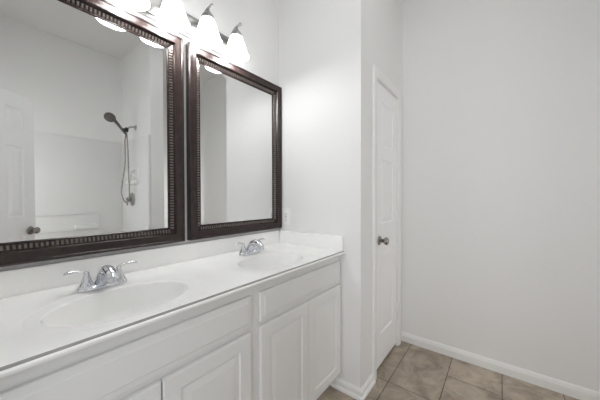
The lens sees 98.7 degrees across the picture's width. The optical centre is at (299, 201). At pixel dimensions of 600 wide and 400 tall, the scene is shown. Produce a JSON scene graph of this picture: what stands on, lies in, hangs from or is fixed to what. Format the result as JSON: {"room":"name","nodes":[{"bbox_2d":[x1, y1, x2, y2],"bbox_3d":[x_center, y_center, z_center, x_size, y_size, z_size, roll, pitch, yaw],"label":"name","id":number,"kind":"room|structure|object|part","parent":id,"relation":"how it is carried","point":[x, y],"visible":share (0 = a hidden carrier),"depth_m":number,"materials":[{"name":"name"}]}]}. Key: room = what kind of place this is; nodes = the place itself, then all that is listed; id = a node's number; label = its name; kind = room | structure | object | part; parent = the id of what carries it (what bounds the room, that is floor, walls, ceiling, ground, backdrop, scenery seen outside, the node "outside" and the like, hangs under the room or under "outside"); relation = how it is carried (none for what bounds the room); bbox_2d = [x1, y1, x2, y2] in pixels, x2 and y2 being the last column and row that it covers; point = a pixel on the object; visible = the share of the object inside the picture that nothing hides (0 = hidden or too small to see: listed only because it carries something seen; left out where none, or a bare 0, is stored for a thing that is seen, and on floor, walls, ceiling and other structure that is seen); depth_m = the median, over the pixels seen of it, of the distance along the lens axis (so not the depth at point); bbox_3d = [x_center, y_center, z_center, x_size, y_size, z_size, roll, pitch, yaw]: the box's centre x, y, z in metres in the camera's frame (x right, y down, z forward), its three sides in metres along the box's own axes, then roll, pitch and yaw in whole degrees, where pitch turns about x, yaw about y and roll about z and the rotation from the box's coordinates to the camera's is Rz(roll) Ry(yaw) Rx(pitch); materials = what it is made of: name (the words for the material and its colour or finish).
{"room":"bathroom","nodes":[
{"label":"bathroom","id":0,"kind":"room"},
{"bbox_2d":[0,0,278,270],"bbox_3d":[-0.431,-0.315,1.741,0.120,3.072,2.622,1,1,38],"label":"wall","id":1,"kind":"structure","parent":0,"point":[259,19],"depth_m":1.70,"materials":[{"name":"white paint"}]},
{"bbox_2d":[0,0,184,266],"bbox_3d":[-0.849,-0.316,1.077,0.036,1.068,0.742,1,1,38],"label":"mirror","id":2,"kind":"object","parent":1,"relation":"attached to","point":[92,91],"visible":1,"depth_m":1.05,"materials":[{"name":"brown metal"}]},
{"bbox_2d":[0,230,278,298],"bbox_3d":[-0.629,0.277,1.379,0.020,0.093,1.549,1,1,38],"label":"backsplash","id":3,"kind":"structure","parent":1,"relation":"attached to","point":[18,281],"depth_m":1.13,"materials":[{"name":"stone"}]},
{"bbox_2d":[114,0,248,61],"bbox_3d":[-0.562,-0.954,1.324,0.176,0.180,0.709,1,1,38],"label":"vanity light","id":4,"kind":"object","parent":1,"relation":"attached to","point":[171,14],"visible":1,"depth_m":1.34,"materials":[{"name":"white glass"}]},
{"bbox_3d":[-0.724,-0.917,1.096,0.149,0.114,0.149,1,1,38],"label":"lamp shade","id":5,"kind":"part","parent":4,"relation":"part of","materials":[{"name":"white glass"}]},
{"bbox_3d":[-0.610,-0.919,1.242,0.149,0.114,0.149,1,1,38],"label":"lamp shade","id":6,"kind":"part","parent":4,"relation":"part of","materials":[{"name":"white glass"}]},
{"bbox_3d":[-0.610,-0.930,1.242,0.054,0.083,0.054,1,1,38],"label":"bulb","id":7,"kind":"part","parent":4,"relation":"part of","materials":[{"name":"white glass"}]},
{"bbox_3d":[-0.617,-0.949,1.377,0.025,0.124,0.665,1,1,38],"label":"plate","id":8,"kind":"part","parent":4,"relation":"part of","materials":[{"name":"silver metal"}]},
{"bbox_3d":[-0.496,-0.921,1.387,0.149,0.114,0.149,1,1,38],"label":"lamp shade","id":9,"kind":"part","parent":4,"relation":"part of","materials":[{"name":"white glass"}]},
{"bbox_3d":[-0.379,-0.923,1.537,0.149,0.114,0.149,1,1,38],"label":"lamp shade","id":10,"kind":"part","parent":4,"relation":"part of","materials":[{"name":"white glass"}]},
{"bbox_2d":[186,41,281,240],"bbox_3d":[-0.377,-0.325,1.682,0.036,1.068,0.738,1,1,38],"label":"mirror","id":11,"kind":"object","parent":1,"relation":"attached to","point":[234,114],"visible":1,"depth_m":1.61,"materials":[{"name":"brown metal"}]},
{"bbox_3d":[-0.388,-0.325,1.690,0.006,0.920,0.590,1,1,38],"label":"glass","id":12,"kind":"part","parent":11,"relation":"part of","materials":[{"name":"silver mirror"}]},
{"bbox_2d":[279,0,367,388],"bbox_3d":[0.136,-0.317,1.821,0.676,3.072,0.100,1,1,38],"label":"wall","id":13,"kind":"structure","parent":0,"point":[323,44],"depth_m":1.69,"materials":[{"name":"white paint"}]},
{"bbox_2d":[282,208,290,224],"bbox_3d":[-0.104,0.118,1.944,0.084,0.126,0.010,1,1,38],"label":"wall outlet","id":14,"kind":"object","parent":13,"relation":"attached to","point":[286,212],"visible":1,"depth_m":1.94,"materials":[{"name":"white plastic"}]},
{"bbox_2d":[284,212,287,220],"bbox_3d":[-0.105,0.118,1.943,0.033,0.067,0.004,1,1,38],"label":"receptacle","id":15,"kind":"object","parent":14,"relation":"attached to","point":[285,213],"depth_m":1.94,"materials":[{"name":"grey plastic"}]},
{"bbox_2d":[331,373,375,399],"bbox_3d":[0.355,1.190,1.713,0.225,0.060,0.211,1,1,38],"label":"baseboard","id":16,"kind":"structure","parent":13,"relation":"attached to","point":[345,387],"depth_m":1.64,"materials":[{"name":"white wood"}]},
{"bbox_2d":[367,0,402,378],"bbox_3d":[0.618,-0.320,1.971,0.100,3.072,0.729,1,1,38],"label":"wall","id":17,"kind":"structure","parent":0,"point":[384,16],"depth_m":1.77,"materials":[{"name":"white paint"}]},
{"bbox_2d":[372,64,401,379],"bbox_3d":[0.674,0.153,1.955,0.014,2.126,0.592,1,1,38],"label":"trim","id":18,"kind":"structure","parent":17,"relation":"attached to","point":[377,73],"depth_m":1.75,"materials":[{"name":"white wood"}]},
{"bbox_2d":[377,81,397,368],"bbox_3d":[0.679,0.174,1.956,0.103,2.029,0.466,1,1,38],"label":"door","id":19,"kind":"structure","parent":17,"relation":"in","point":[387,123],"depth_m":1.95,"materials":[{"name":"white paint"}]},
{"bbox_3d":[0.592,0.281,1.818,0.068,0.066,0.066,1,1,38],"label":"knob","id":20,"kind":"part","parent":19,"relation":"part of","materials":[{"name":"silver metal"}]},
{"bbox_2d":[317,341,578,399],"bbox_3d":[1.157,1.285,0.527,4.140,0.100,2.622,1,1,38],"label":"floor","id":21,"kind":"structure","parent":0,"point":[409,371],"depth_m":1.72,"materials":[{"name":"beige tile"}]},
{"bbox_2d":[0,256,340,399],"bbox_3d":[-0.419,0.788,1.222,0.549,0.881,1.549,1,1,38],"label":"vanity cabinet","id":22,"kind":"object","parent":21,"relation":"on","point":[279,338],"visible":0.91,"depth_m":0.96,"materials":[{"name":"white wood"}]},
{"bbox_3d":[-0.421,0.459,0.784,0.018,0.128,0.708,1,1,38],"label":"drawer","id":23,"kind":"part","parent":22,"relation":"part of","materials":[{"name":"white wood"}]},
{"bbox_3d":[-0.531,0.830,0.648,0.018,0.569,0.348,1,1,38],"label":"door","id":24,"kind":"part","parent":22,"relation":"part of","materials":[{"name":"white wood"}]},
{"bbox_2d":[0,230,344,377],"bbox_3d":[-0.413,0.349,1.211,0.569,0.234,1.549,1,1,38],"label":"countertop","id":25,"kind":"structure","parent":22,"relation":"on","point":[43,317],"depth_m":0.98,"materials":[{"name":"stone"}]},
{"bbox_2d":[63,260,137,292],"bbox_3d":[-0.750,0.284,0.985,0.170,0.092,0.170,0,1,-7],"label":"faucet","id":26,"kind":"object","parent":25,"relation":"on","point":[107,276],"visible":1,"depth_m":0.94,"materials":[{"name":"silver metal"}]},
{"bbox_3d":[-0.803,0.259,0.923,0.015,0.021,0.071,0,1,31],"label":"lever","id":27,"kind":"part","parent":26,"relation":"part of","materials":[{"name":"silver metal"}]},
{"bbox_3d":[-0.787,0.288,0.950,0.052,0.058,0.052,1,1,38],"label":"handle","id":28,"kind":"part","parent":26,"relation":"part of","materials":[{"name":"silver metal"}]},
{"bbox_3d":[-0.756,0.321,0.991,0.056,0.016,0.160,1,1,38],"label":"plate","id":29,"kind":"part","parent":26,"relation":"part of","materials":[{"name":"silver metal"}]},
{"bbox_3d":[-0.724,0.284,0.965,0.149,0.092,0.060,1,1,38],"label":"spout","id":30,"kind":"part","parent":26,"relation":"part of","materials":[{"name":"silver metal"}]},
{"bbox_3d":[-0.725,0.287,1.030,0.052,0.058,0.052,1,1,38],"label":"handle","id":31,"kind":"part","parent":26,"relation":"part of","materials":[{"name":"silver metal"}]},
{"bbox_3d":[-0.703,0.257,1.051,0.071,0.021,0.015,-1,1,-45],"label":"lever","id":32,"kind":"part","parent":26,"relation":"part of","materials":[{"name":"silver metal"}]},
{"bbox_2d":[41,282,187,326],"bbox_3d":[-0.590,0.404,0.875,0.294,0.135,0.409,1,1,38],"label":"basin","id":33,"kind":"object","parent":25,"relation":"in","point":[103,307],"depth_m":0.94,"materials":[{"name":"white ceramic"}]},
{"bbox_2d":[235,238,264,255],"bbox_3d":[-0.299,0.275,1.562,0.170,0.092,0.170,0,1,-7],"label":"faucet","id":34,"kind":"object","parent":25,"relation":"on","point":[255,246],"visible":1,"depth_m":1.52,"materials":[{"name":"silver metal"}]},
{"bbox_3d":[-0.337,0.280,1.528,0.052,0.058,0.052,1,1,38],"label":"handle","id":35,"kind":"part","parent":34,"relation":"part of","materials":[{"name":"silver metal"}]},
{"bbox_3d":[-0.305,0.312,1.568,0.056,0.016,0.160,1,1,38],"label":"plate","id":36,"kind":"part","parent":34,"relation":"part of","materials":[{"name":"silver metal"}]},
{"bbox_3d":[-0.273,0.275,1.543,0.149,0.092,0.060,1,1,38],"label":"spout","id":37,"kind":"part","parent":34,"relation":"part of","materials":[{"name":"silver metal"}]},
{"bbox_2d":[238,253,302,268],"bbox_3d":[-0.155,0.395,1.433,0.294,0.135,0.409,1,1,38],"label":"basin","id":38,"kind":"object","parent":25,"relation":"in","point":[261,260],"depth_m":1.57,"materials":[{"name":"white ceramic"}]},
{"bbox_3d":[-0.313,0.826,0.927,0.018,0.569,0.350,1,1,38],"label":"door","id":39,"kind":"part","parent":22,"relation":"part of","materials":[{"name":"white wood"}]},
{"bbox_3d":[-0.065,0.821,1.244,0.018,0.569,0.346,1,1,38],"label":"door","id":40,"kind":"part","parent":22,"relation":"part of","materials":[{"name":"white wood"}]},
{"bbox_3d":[0.042,0.449,1.377,0.018,0.128,0.692,1,1,38],"label":"drawer","id":41,"kind":"part","parent":22,"relation":"part of","materials":[{"name":"white wood"}]},
{"bbox_3d":[0.149,0.817,1.519,0.018,0.569,0.342,1,1,38],"label":"door","id":42,"kind":"part","parent":22,"relation":"part of","materials":[{"name":"white wood"}]},
{"bbox_2d":[401,0,599,391],"bbox_3d":[1.970,-0.316,1.454,4.020,3.072,0.120,1,1,38],"label":"wall","id":43,"kind":"structure","parent":0,"point":[501,98],"depth_m":1.80,"materials":[{"name":"white paint"}]},
{"bbox_2d":[401,331,599,399],"bbox_3d":[2.151,1.185,1.252,3.224,0.076,0.013,1,1,38],"label":"baseboard","id":44,"kind":"structure","parent":43,"relation":"attached to","point":[581,393],"depth_m":1.80,"materials":[{"name":"white wood"}]}
]}

